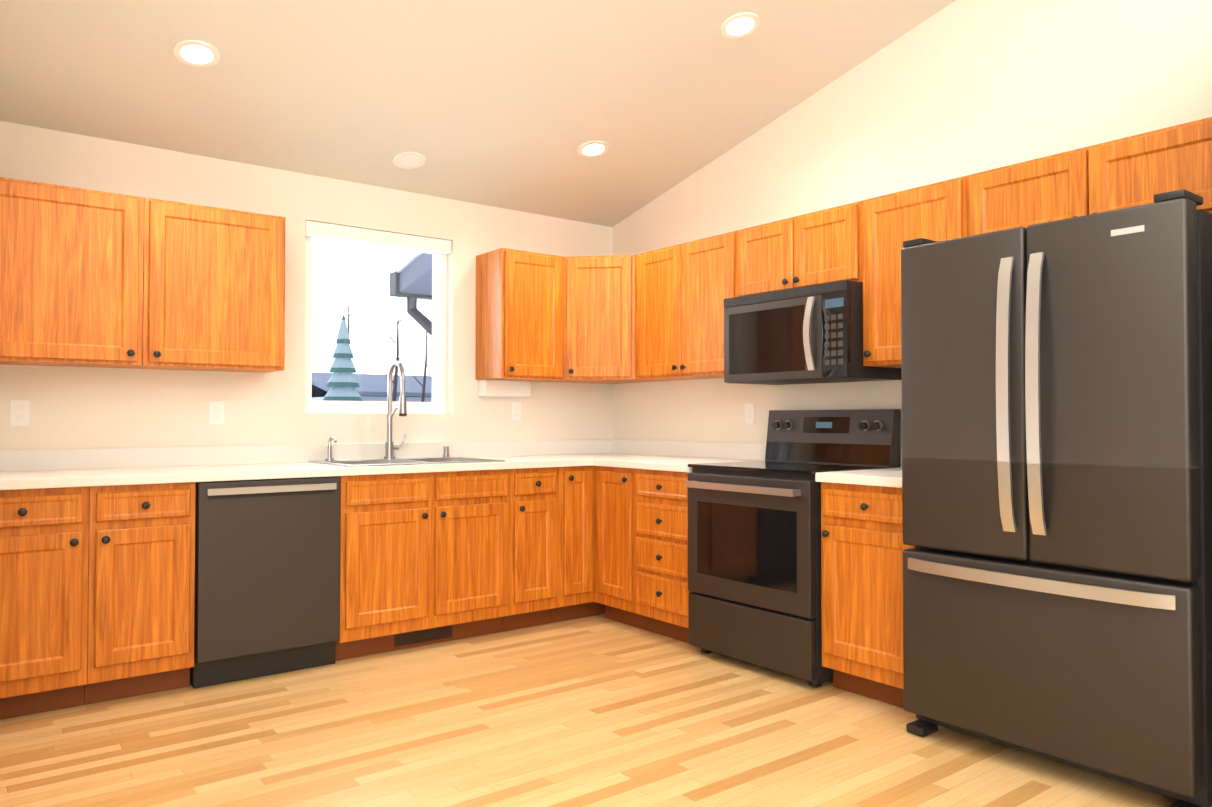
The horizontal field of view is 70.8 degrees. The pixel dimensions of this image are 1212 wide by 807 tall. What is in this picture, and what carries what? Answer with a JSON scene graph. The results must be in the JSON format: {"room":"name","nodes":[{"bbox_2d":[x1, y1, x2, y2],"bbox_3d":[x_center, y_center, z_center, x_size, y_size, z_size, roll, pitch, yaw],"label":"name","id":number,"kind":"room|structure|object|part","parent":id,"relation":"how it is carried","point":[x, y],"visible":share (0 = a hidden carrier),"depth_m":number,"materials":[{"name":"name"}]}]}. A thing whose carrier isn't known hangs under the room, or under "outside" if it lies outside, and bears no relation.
{"room":"kitchen","nodes":[
{"label":"kitchen","id":0,"kind":"room"},
{"bbox_2d":[0,121,611,449],"bbox_3d":[-3.171,-0.015,3.343,8.300,2.430,0.150,1,-1,-38],"label":"wall","id":1,"kind":"structure","parent":0,"point":[83,407],"depth_m":4.40,"materials":[{"name":"white paint"}]},
{"bbox_2d":[10,400,29,425],"bbox_3d":[-2.553,0.042,3.718,0.072,0.116,0.008,1,-1,-38],"label":"electrical outlet","id":2,"kind":"object","parent":1,"relation":"attached to","point":[19,412],"visible":1,"depth_m":3.72,"materials":[{"name":"white plastic"}]},
{"bbox_2d":[0,177,143,367],"bbox_3d":[-2.377,-0.540,3.644,0.673,0.740,0.352,1,-1,-38],"label":"upper cabinet","id":3,"kind":"object","parent":1,"relation":"attached to","point":[71,276],"visible":1,"depth_m":3.57,"materials":[{"name":"brown wood"}]},
{"bbox_2d":[131,197,285,372],"bbox_3d":[-1.868,-0.532,4.036,0.608,0.740,0.352,1,-1,-38],"label":"upper cabinet","id":4,"kind":"object","parent":1,"relation":"attached to","point":[213,288],"visible":0.96,"depth_m":3.91,"materials":[{"name":"brown wood"}]},
{"bbox_2d":[209,401,223,424],"bbox_3d":[-1.919,0.046,4.207,0.072,0.116,0.008,1,-1,-38],"label":"electrical outlet","id":5,"kind":"object","parent":1,"relation":"attached to","point":[216,412],"visible":1,"depth_m":4.20,"materials":[{"name":"white plastic"}]},
{"bbox_2d":[304,220,450,413],"bbox_3d":[-1.284,-0.453,4.800,0.858,1.018,0.129,1,-1,-38],"label":"window","id":6,"kind":"structure","parent":1,"relation":"in","point":[439,250],"depth_m":4.81,"materials":[{"name":"white plastic"}]},
{"bbox_2d":[511,402,520,420],"bbox_3d":[-0.553,0.050,5.260,0.072,0.116,0.008,1,-1,-38],"label":"electrical outlet","id":7,"kind":"object","parent":1,"relation":"attached to","point":[515,411],"visible":1,"depth_m":5.25,"materials":[{"name":"white plastic"}]},
{"bbox_2d":[475,248,563,380],"bbox_3d":[-0.501,-0.513,5.089,0.428,0.740,0.352,1,-1,-38],"label":"upper cabinet","id":8,"kind":"object","parent":1,"relation":"attached to","point":[519,313],"visible":1,"depth_m":4.97,"materials":[{"name":"brown wood"}]},
{"bbox_2d":[479,379,530,396],"bbox_3d":[-0.612,-0.091,5.167,0.320,0.098,0.082,1,-1,-38],"label":"box","id":9,"kind":"object","parent":8,"relation":"attached to","point":[502,388],"visible":1,"depth_m":5.12,"materials":[{"name":"white plastic"}]},
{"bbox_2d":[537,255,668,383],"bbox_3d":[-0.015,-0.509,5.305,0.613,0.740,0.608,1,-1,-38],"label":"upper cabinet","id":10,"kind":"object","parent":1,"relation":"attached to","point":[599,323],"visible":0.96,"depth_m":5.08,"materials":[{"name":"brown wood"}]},
{"bbox_2d":[389,251,431,335],"bbox_3d":[0.386,0.156,6.946,4.030,2.821,1.200,1,-1,-38],"label":"gutter","id":11,"kind":"object","parent":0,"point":[413,296],"depth_m":6.10,"materials":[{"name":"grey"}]},
{"bbox_2d":[0,0,955,226],"bbox_3d":[-0.684,-2.259,0.155,8.300,2.009,8.300,1,-1,-38],"label":"ceiling","id":12,"kind":"structure","parent":0,"point":[511,104],"depth_m":3.87,"materials":[{"name":"white paint"}]},
{"bbox_2d":[173,40,219,66],"bbox_3d":[-1.647,-1.409,3.437,0.170,0.045,0.167,1,-1,-38],"label":"recessed light","id":13,"kind":"object","parent":12,"relation":"in","point":[196,53],"visible":1,"depth_m":3.43,"materials":[{"name":"white plastic"}]},
{"bbox_2d":[392,152,424,168],"bbox_3d":[-1.038,-1.281,4.497,0.170,0.045,0.167,1,-1,-38],"label":"recessed light","id":14,"kind":"object","parent":12,"relation":"in","point":[408,160],"visible":1,"depth_m":4.49,"materials":[{"name":"white plastic"}]},
{"bbox_2d":[578,141,608,157],"bbox_3d":[-0.070,-1.386,4.652,0.170,0.045,0.167,1,-1,-38],"label":"recessed light","id":15,"kind":"object","parent":12,"relation":"in","point":[590,149],"visible":1,"depth_m":4.64,"materials":[{"name":"white plastic"}]},
{"bbox_2d":[721,12,759,38],"bbox_3d":[0.589,-1.660,3.751,0.170,0.045,0.167,1,-1,-38],"label":"recessed light","id":16,"kind":"object","parent":12,"relation":"in","point":[741,25],"visible":1,"depth_m":3.74,"materials":[{"name":"white plastic"}]},
{"bbox_2d":[0,614,1211,806],"bbox_3d":[-0.684,1.170,0.092,8.300,0.060,8.300,1,-1,-38],"label":"floor","id":17,"kind":"structure","parent":0,"point":[600,710],"depth_m":3.01,"materials":[{"name":"brown wood"}]},
{"bbox_2d":[0,487,88,719],"bbox_3d":[-2.375,0.764,3.429,0.443,0.872,0.657,1,-1,-38],"label":"base cabinet","id":18,"kind":"object","parent":17,"relation":"on","point":[44,539],"visible":0.98,"depth_m":3.25,"materials":[{"name":"brown wood"}]},
{"bbox_2d":[84,482,195,704],"bbox_3d":[-2.046,0.768,3.682,0.383,0.872,0.657,1,-1,-38],"label":"base cabinet","id":19,"kind":"object","parent":17,"relation":"on","point":[141,581],"visible":0.96,"depth_m":3.45,"materials":[{"name":"brown wood"}]},
{"bbox_2d":[190,476,340,687],"bbox_3d":[-1.647,0.775,3.987,0.606,0.870,0.648,1,-1,-38],"label":"dishwasher","id":20,"kind":"object","parent":17,"relation":"on","point":[267,576],"visible":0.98,"depth_m":3.73,"materials":[{"name":"black metal"}]},
{"bbox_2d":[335,469,509,660],"bbox_3d":[-1.040,0.782,4.457,0.913,0.872,0.657,1,-1,-38],"label":"base cabinet","id":21,"kind":"object","parent":17,"relation":"on","point":[420,551],"visible":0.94,"depth_m":4.19,"materials":[{"name":"brown wood"}]},
{"bbox_2d":[0,439,591,489],"bbox_3d":[-1.159,0.279,4.384,3.530,0.129,0.645,1,-1,-38],"label":"countertop","id":22,"kind":"structure","parent":21,"relation":"on","point":[42,468],"depth_m":4.05,"materials":[{"name":"white"}]},
{"bbox_2d":[384,361,406,458],"bbox_3d":[-1.107,0.035,4.611,0.121,0.528,0.220,1,-1,-38],"label":"faucet","id":23,"kind":"object","parent":22,"relation":"on","point":[390,447],"visible":1,"depth_m":4.63,"materials":[{"name":"silver metal"}]},
{"bbox_2d":[308,446,504,466],"bbox_3d":[-1.039,0.361,4.468,0.850,0.249,0.560,1,-1,-38],"label":"sink","id":24,"kind":"object","parent":22,"relation":"in","point":[395,461],"depth_m":4.51,"materials":[{"name":"silver metal"}]},
{"bbox_2d":[325,436,336,460],"bbox_3d":[-1.420,0.233,4.424,0.043,0.126,0.112,1,-1,-38],"label":"soap dispenser","id":25,"kind":"object","parent":24,"relation":"on","point":[329,453],"visible":0.98,"depth_m":4.44,"materials":[{"name":"silver metal"}]},
{"bbox_3d":[-0.910,0.274,4.859,0.039,0.060,0.040,1,-1,-38],"label":"air gap cap","id":26,"kind":"part","parent":24,"relation":"part of","materials":[{"name":"silver metal"}]},
{"bbox_2d":[394,625,451,646],"bbox_3d":[-0.914,1.163,4.286,0.315,0.068,0.006,1,-1,-38],"label":"air vent","id":27,"kind":"object","parent":21,"relation":"attached to","point":[420,636],"visible":0.98,"depth_m":4.28,"materials":[{"name":"brown metal"}]},
{"bbox_2d":[502,467,557,630],"bbox_3d":[-0.555,0.789,4.831,0.308,0.872,0.657,1,-1,-38],"label":"base cabinet","id":28,"kind":"object","parent":17,"relation":"on","point":[533,546],"visible":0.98,"depth_m":4.60,"materials":[{"name":"brown wood"}]},
{"bbox_2d":[551,466,604,622],"bbox_3d":[-0.093,0.796,5.186,0.853,0.872,0.657,1,-1,-38],"label":"base cabinet","id":29,"kind":"object","parent":17,"relation":"on","point":[575,542],"visible":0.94,"depth_m":4.77,"materials":[{"name":"brown wood"}]},
{"bbox_2d":[594,466,645,629],"bbox_3d":[0.266,0.790,4.877,0.657,0.872,0.366,1,-1,-38],"label":"base cabinet","id":30,"kind":"object","parent":17,"relation":"on","point":[615,541],"visible":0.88,"depth_m":4.69,"materials":[{"name":"brown wood"}]},
{"bbox_2d":[636,469,692,642],"bbox_3d":[0.517,0.784,4.551,0.657,0.872,0.453,1,-1,-38],"label":"base cabinet","id":31,"kind":"object","parent":17,"relation":"on","point":[662,591],"visible":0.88,"depth_m":4.37,"materials":[{"name":"brown wood"}]},
{"bbox_2d":[592,439,765,472],"bbox_3d":[0.419,0.284,4.695,0.650,0.129,0.790,1,-1,-38],"label":"countertop","id":32,"kind":"structure","parent":31,"relation":"on","point":[675,456],"depth_m":4.92,"materials":[{"name":"white"}]},
{"bbox_2d":[685,409,900,686],"bbox_3d":[0.859,0.619,4.045,0.703,1.183,0.756,1,-1,-38],"label":"stove","id":33,"kind":"object","parent":17,"relation":"on","point":[754,558],"visible":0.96,"depth_m":3.89,"materials":[{"name":"black metal"}]},
{"bbox_2d":[821,482,914,707],"bbox_3d":[1.272,0.766,3.571,0.657,0.872,0.478,1,-1,-38],"label":"base cabinet","id":34,"kind":"object","parent":17,"relation":"on","point":[863,546],"visible":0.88,"depth_m":3.42,"materials":[{"name":"brown wood"}]},
{"bbox_2d":[815,448,901,487],"bbox_3d":[1.280,0.264,3.585,0.643,0.129,0.484,1,-1,-38],"label":"countertop","id":35,"kind":"structure","parent":34,"relation":"on","point":[885,477],"depth_m":3.45,"materials":[{"name":"white"}]},
{"bbox_2d":[901,189,1211,806],"bbox_3d":[1.627,0.297,2.957,0.802,1.788,0.920,1,-1,-38],"label":"refrigerator","id":36,"kind":"object","parent":17,"relation":"on","point":[1057,471],"visible":1,"depth_m":2.64,"materials":[{"name":"black metal"}]},
{"bbox_2d":[612,0,1211,466],"bbox_3d":[2.589,-0.967,2.560,0.150,4.304,8.150,1,-1,-38],"label":"wall","id":37,"kind":"structure","parent":0,"point":[958,88],"depth_m":3.92,"materials":[{"name":"white paint"}]},
{"bbox_2d":[636,230,737,380],"bbox_3d":[0.527,-0.518,4.812,0.352,0.740,0.826,1,-1,-38],"label":"upper cabinet","id":38,"kind":"object","parent":37,"relation":"attached to","point":[684,291],"visible":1,"depth_m":4.70,"materials":[{"name":"brown wood"}]},
{"bbox_2d":[745,403,754,423],"bbox_3d":[0.796,0.056,4.739,0.008,0.116,0.072,1,-1,-38],"label":"electrical outlet","id":39,"kind":"object","parent":37,"relation":"attached to","point":[749,413],"visible":1,"depth_m":4.73,"materials":[{"name":"white plastic"}]},
{"bbox_2d":[738,201,862,296],"bbox_3d":[1.012,-0.718,4.187,0.352,0.363,0.758,1,-1,-38],"label":"upper cabinet","id":40,"kind":"object","parent":37,"relation":"attached to","point":[818,247],"visible":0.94,"depth_m":4.05,"materials":[{"name":"brown wood"}]},
{"bbox_2d":[724,280,901,384],"bbox_3d":[0.968,-0.321,4.145,0.462,0.427,0.756,1,-1,-38],"label":"microwave","id":41,"kind":"object","parent":40,"relation":"attached to","point":[812,334],"visible":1,"depth_m":3.96,"materials":[{"name":"black metal"}]},
{"bbox_2d":[862,176,967,367],"bbox_3d":[1.395,-0.539,3.686,0.352,0.740,0.493,1,-1,-38],"label":"upper cabinet","id":42,"kind":"object","parent":37,"relation":"attached to","point":[892,222],"visible":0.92,"depth_m":3.67,"materials":[{"name":"brown wood"}]},
{"bbox_2d":[967,117,1211,235],"bbox_3d":[1.828,-0.762,3.128,0.352,0.315,0.923,1,-1,-38],"label":"upper cabinet","id":43,"kind":"object","parent":37,"relation":"attached to","point":[1135,170],"visible":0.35,"depth_m":3.02,"materials":[{"name":"brown wood"}]},
{"label":"outside","id":44,"kind":"structure","parent":0,"visible":0},
{"bbox_2d":[312,239,431,375],"bbox_3d":[-19.500,-14.987,47.757,100.000,46.000,0.001,1,-1,-38],"label":"sky","id":45,"kind":"structure","parent":44,"point":[336,289],"depth_m":51.39,"materials":[{"name":"white"}]},
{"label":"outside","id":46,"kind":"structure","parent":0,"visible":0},
{"bbox_3d":[-5.920,2.086,29.815,100.000,0.200,44.500,1,-1,-38],"label":"snow","id":47,"kind":"object","parent":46,"visible":0},
{"bbox_2d":[323,315,362,400],"bbox_3d":[-3.938,0.173,12.768,0.970,3.000,0.960,1,-1,-38],"label":"conifer","id":48,"kind":"object","parent":47,"relation":"on","point":[340,360],"depth_m":12.64,"materials":[{"name":"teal plant"}]},
{"bbox_2d":[312,372,431,413],"bbox_3d":[-6.028,0.512,30.897,10.410,2.987,7.300,1,-1,-38],"label":"neighbouring house","id":49,"kind":"structure","parent":47,"relation":"on","point":[369,392],"depth_m":27.02,"materials":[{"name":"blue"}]},
{"bbox_2d":[326,288,431,401],"bbox_3d":[-4.595,-0.543,19.844,2.578,4.691,4.090,1,-1,-38],"label":"bare tree","id":50,"kind":"object","parent":47,"relation":"on","point":[394,394],"depth_m":18.68,"materials":[{"name":"grey plant"}]}
]}

